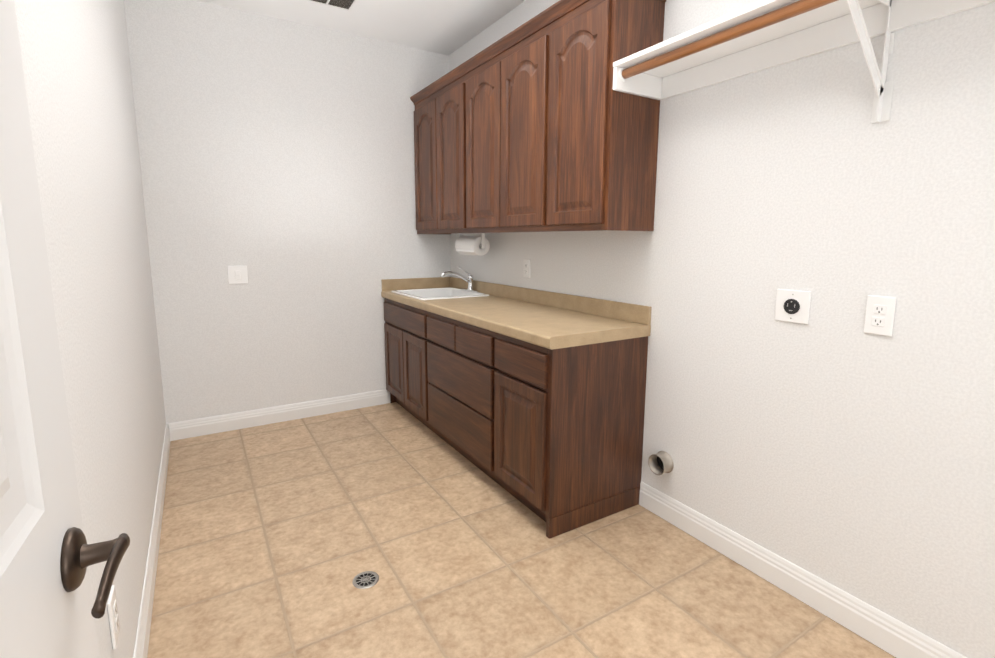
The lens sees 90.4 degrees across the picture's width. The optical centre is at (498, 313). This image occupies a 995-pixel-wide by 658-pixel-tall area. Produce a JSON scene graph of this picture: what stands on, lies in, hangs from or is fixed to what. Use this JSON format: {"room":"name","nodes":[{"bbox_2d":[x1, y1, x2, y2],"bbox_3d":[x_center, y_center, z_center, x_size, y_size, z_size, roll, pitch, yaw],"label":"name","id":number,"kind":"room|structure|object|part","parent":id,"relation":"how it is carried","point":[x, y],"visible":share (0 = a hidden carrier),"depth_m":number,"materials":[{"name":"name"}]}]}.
{"room":"laundry room","nodes":[
{"label":"laundry room","id":0,"kind":"room"},
{"bbox_2d":[14,0,165,657],"bbox_3d":[-0.902,-0.200,0.887,0.120,2.746,5.009,-5,10,-31],"label":"wall","id":1,"kind":"structure","parent":0,"point":[77,76],"depth_m":1.40,"materials":[{"name":"white paint"}]},
{"bbox_2d":[0,0,129,657],"bbox_3d":[-0.327,0.249,0.238,0.135,2.030,0.810,-4,10,-29],"label":"door","id":2,"kind":"structure","parent":1,"relation":"in","point":[49,555],"depth_m":0.49,"materials":[{"name":"white paint"}]},
{"bbox_3d":[-0.475,0.281,0.514,0.135,0.067,0.140,-4,10,-28],"label":"handle","id":3,"kind":"part","parent":2,"relation":"part of","materials":[{"name":"brown metal"}]},
{"bbox_2d":[107,585,119,649],"bbox_3d":[-0.933,0.735,1.199,0.010,0.122,0.076,-5,10,-31],"label":"outlet","id":4,"kind":"object","parent":1,"relation":"attached to","point":[113,615],"visible":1,"depth_m":1.18,"materials":[{"name":"white plastic"}]},
{"bbox_2d":[133,424,170,657],"bbox_3d":[-0.849,1.094,1.117,0.015,0.117,5.007,-5,10,-31],"label":"baseboard","id":5,"kind":"structure","parent":1,"relation":"attached to","point":[143,633],"depth_m":1.89,"materials":[{"name":"white paint"}]},
{"bbox_2d":[124,0,450,426],"bbox_3d":[-1.312,-0.610,3.613,2.302,2.746,0.120,-5,10,-31],"label":"wall","id":6,"kind":"structure","parent":0,"point":[277,157],"depth_m":3.38,"materials":[{"name":"white paint"}]},
{"bbox_2d":[227,266,247,283],"bbox_3d":[-1.753,-0.261,3.317,0.118,0.122,0.008,-5,10,-31],"label":"wall jack","id":7,"kind":"object","parent":6,"relation":"attached to","point":[231,274],"visible":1,"depth_m":3.31,"materials":[{"name":"white plastic"}]},
{"bbox_2d":[235,270,240,279],"bbox_3d":[-1.750,-0.261,3.312,0.033,0.066,0.004,-5,10,-31],"label":"switch","id":8,"kind":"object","parent":7,"relation":"attached to","point":[237,275],"depth_m":3.31,"materials":[{"name":"white plastic"}]},
{"bbox_2d":[169,389,389,440],"bbox_3d":[-1.491,0.716,3.623,1.540,0.117,0.015,-5,10,-31],"label":"baseboard","id":9,"kind":"structure","parent":6,"relation":"attached to","point":[218,424],"depth_m":3.54,"materials":[{"name":"white paint"}]},
{"bbox_2d":[381,275,448,290],"bbox_3d":[-0.661,-0.244,3.988,0.577,0.088,0.019,-5,10,-31],"label":"backsplash","id":10,"kind":"structure","parent":6,"relation":"attached to","point":[441,281],"depth_m":3.97,"materials":[{"name":"beige laminate"}]},
{"bbox_2d":[195,0,524,54],"bbox_3d":[0.034,-1.698,1.240,2.302,0.120,5.249,-5,10,-31],"label":"ceiling","id":11,"kind":"structure","parent":0,"point":[446,27],"depth_m":3.22,"materials":[{"name":"white paint"}]},
{"bbox_2d":[302,0,358,11],"bbox_3d":[-1.009,-1.895,2.960,0.310,0.007,0.240,-5,10,-31],"label":"ceiling vent","id":12,"kind":"object","parent":11,"relation":"in","point":[347,5],"visible":1,"depth_m":3.04,"materials":[{"name":"white metal"}]},
{"bbox_2d":[147,402,895,657],"bbox_3d":[0.022,1.136,1.664,2.302,0.120,5.249,-5,10,-31],"label":"floor","id":13,"kind":"structure","parent":0,"point":[276,538],"depth_m":1.98,"materials":[{"name":"tile"}]},
{"bbox_2d":[352,571,378,588],"bbox_3d":[-0.516,1.033,1.919,0.100,0.004,0.100,-5,10,-31],"label":"floor drain","id":14,"kind":"object","parent":13,"relation":"on","point":[365,580],"visible":1,"depth_m":1.92,"materials":[{"name":"silver metal"}]},
{"bbox_2d":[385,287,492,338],"bbox_3d":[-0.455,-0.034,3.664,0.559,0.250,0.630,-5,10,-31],"label":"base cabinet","id":15,"kind":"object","parent":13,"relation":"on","point":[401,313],"depth_m":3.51,"materials":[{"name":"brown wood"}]},
{"bbox_2d":[381,291,650,358],"bbox_3d":[-0.097,-0.016,3.105,0.600,0.098,2.156,-5,10,-31],"label":"countertop","id":16,"kind":"structure","parent":15,"relation":"on","point":[537,328],"depth_m":2.46,"materials":[{"name":"beige laminate"}]},
{"bbox_2d":[440,267,479,292],"bbox_3d":[-0.306,-0.257,3.687,0.276,0.185,0.200,-5,10,-31],"label":"faucet","id":17,"kind":"object","parent":16,"relation":"on","point":[473,286],"depth_m":3.72,"materials":[{"name":"silver metal"}]},
{"bbox_2d":[448,0,994,657],"bbox_3d":[0.958,-0.361,2.016,0.120,2.746,5.249,-5,10,-31],"label":"wall","id":18,"kind":"structure","parent":0,"point":[832,444],"depth_m":1.68,"materials":[{"name":"white paint"}]},
{"bbox_2d":[410,82,433,233],"bbox_3d":[-0.421,-1.130,3.759,0.312,1.032,0.429,-5,10,-31],"label":"upper cabinet","id":19,"kind":"object","parent":18,"relation":"attached to","point":[423,101],"depth_m":3.68,"materials":[{"name":"brown wood"}]},
{"bbox_2d":[434,67,457,233],"bbox_3d":[-0.187,-1.073,3.381,0.312,1.032,0.466,-5,10,-31],"label":"upper cabinet","id":20,"kind":"object","parent":18,"relation":"attached to","point":[446,87],"depth_m":3.37,"materials":[{"name":"brown wood"}]},
{"bbox_2d":[458,41,497,235],"bbox_3d":[0.018,-1.022,3.051,0.312,1.032,0.467,-5,10,-31],"label":"upper cabinet","id":21,"kind":"object","parent":18,"relation":"attached to","point":[478,75],"depth_m":2.99,"materials":[{"name":"brown wood"}]},
{"bbox_2d":[494,15,537,232],"bbox_3d":[0.261,-0.963,2.658,0.312,1.032,0.466,-5,10,-31],"label":"upper cabinet","id":22,"kind":"object","parent":18,"relation":"attached to","point":[537,123],"depth_m":2.63,"materials":[{"name":"brown wood"}]},
{"bbox_2d":[523,259,529,277],"bbox_3d":[0.180,-0.292,3.182,0.010,0.122,0.076,-5,10,-31],"label":"outlet","id":23,"kind":"object","parent":18,"relation":"attached to","point":[526,268],"visible":1,"depth_m":3.18,"materials":[{"name":"white plastic"}]},
{"bbox_2d":[449,275,651,322],"bbox_3d":[0.151,-0.129,3.241,0.019,0.088,2.156,-5,10,-31],"label":"backsplash","id":24,"kind":"structure","parent":18,"relation":"attached to","point":[636,313],"depth_m":2.83,"materials":[{"name":"beige laminate"}]},
{"bbox_2d":[534,0,665,231],"bbox_3d":[0.466,-0.912,2.329,0.312,1.032,0.467,-5,10,-31],"label":"upper cabinet","id":25,"kind":"object","parent":18,"relation":"attached to","point":[598,143],"depth_m":2.19,"materials":[{"name":"brown wood"}]},
{"bbox_3d":[0.032,-1.502,2.945,0.326,0.052,2.179,-5,10,-31],"label":"cabinet crown","id":26,"kind":"part","parent":25,"relation":"part of","materials":[{"name":"brown wood"}]},
{"bbox_2d":[648,451,673,474],"bbox_3d":[0.760,0.702,2.321,0.058,0.104,0.104,-5,10,-31],"label":"vent duct","id":27,"kind":"object","parent":18,"relation":"attached to","point":[660,462],"visible":1,"depth_m":2.32,"materials":[{"name":"beige"}]},
{"bbox_2d":[775,289,810,324],"bbox_3d":[1.055,-0.027,1.775,0.013,0.117,0.117,-5,10,-31],"label":"dryer outlet","id":28,"kind":"object","parent":18,"relation":"attached to","point":[792,306],"visible":1,"depth_m":1.77,"materials":[{"name":"white plastic"}]},
{"bbox_2d":[783,298,799,314],"bbox_3d":[1.052,-0.026,1.773,0.006,0.055,0.055,-5,10,-31],"label":"receptacle","id":29,"kind":"object","parent":28,"relation":"attached to","point":[791,306],"depth_m":1.77,"materials":[{"name":"black plastic"}]},
{"bbox_2d":[639,481,966,657],"bbox_3d":[1.456,1.081,1.270,0.015,0.117,2.861,-5,10,-31],"label":"baseboard","id":30,"kind":"structure","parent":18,"relation":"attached to","point":[894,637],"depth_m":1.81,"materials":[{"name":"white paint"}]},
{"bbox_2d":[613,0,994,123],"bbox_3d":[1.343,-0.683,0.932,0.296,0.363,2.859,-5,10,-31],"label":"shelf board","id":31,"kind":"object","parent":18,"relation":"attached to","point":[761,35],"visible":1,"depth_m":1.64,"materials":[{"name":"white wood"}]},
{"bbox_2d":[864,295,895,335],"bbox_3d":[1.196,0.005,1.551,0.010,0.122,0.076,-5,10,-31],"label":"outlet","id":32,"kind":"object","parent":18,"relation":"attached to","point":[885,305],"visible":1,"depth_m":1.55,"materials":[{"name":"white plastic"}]}
]}

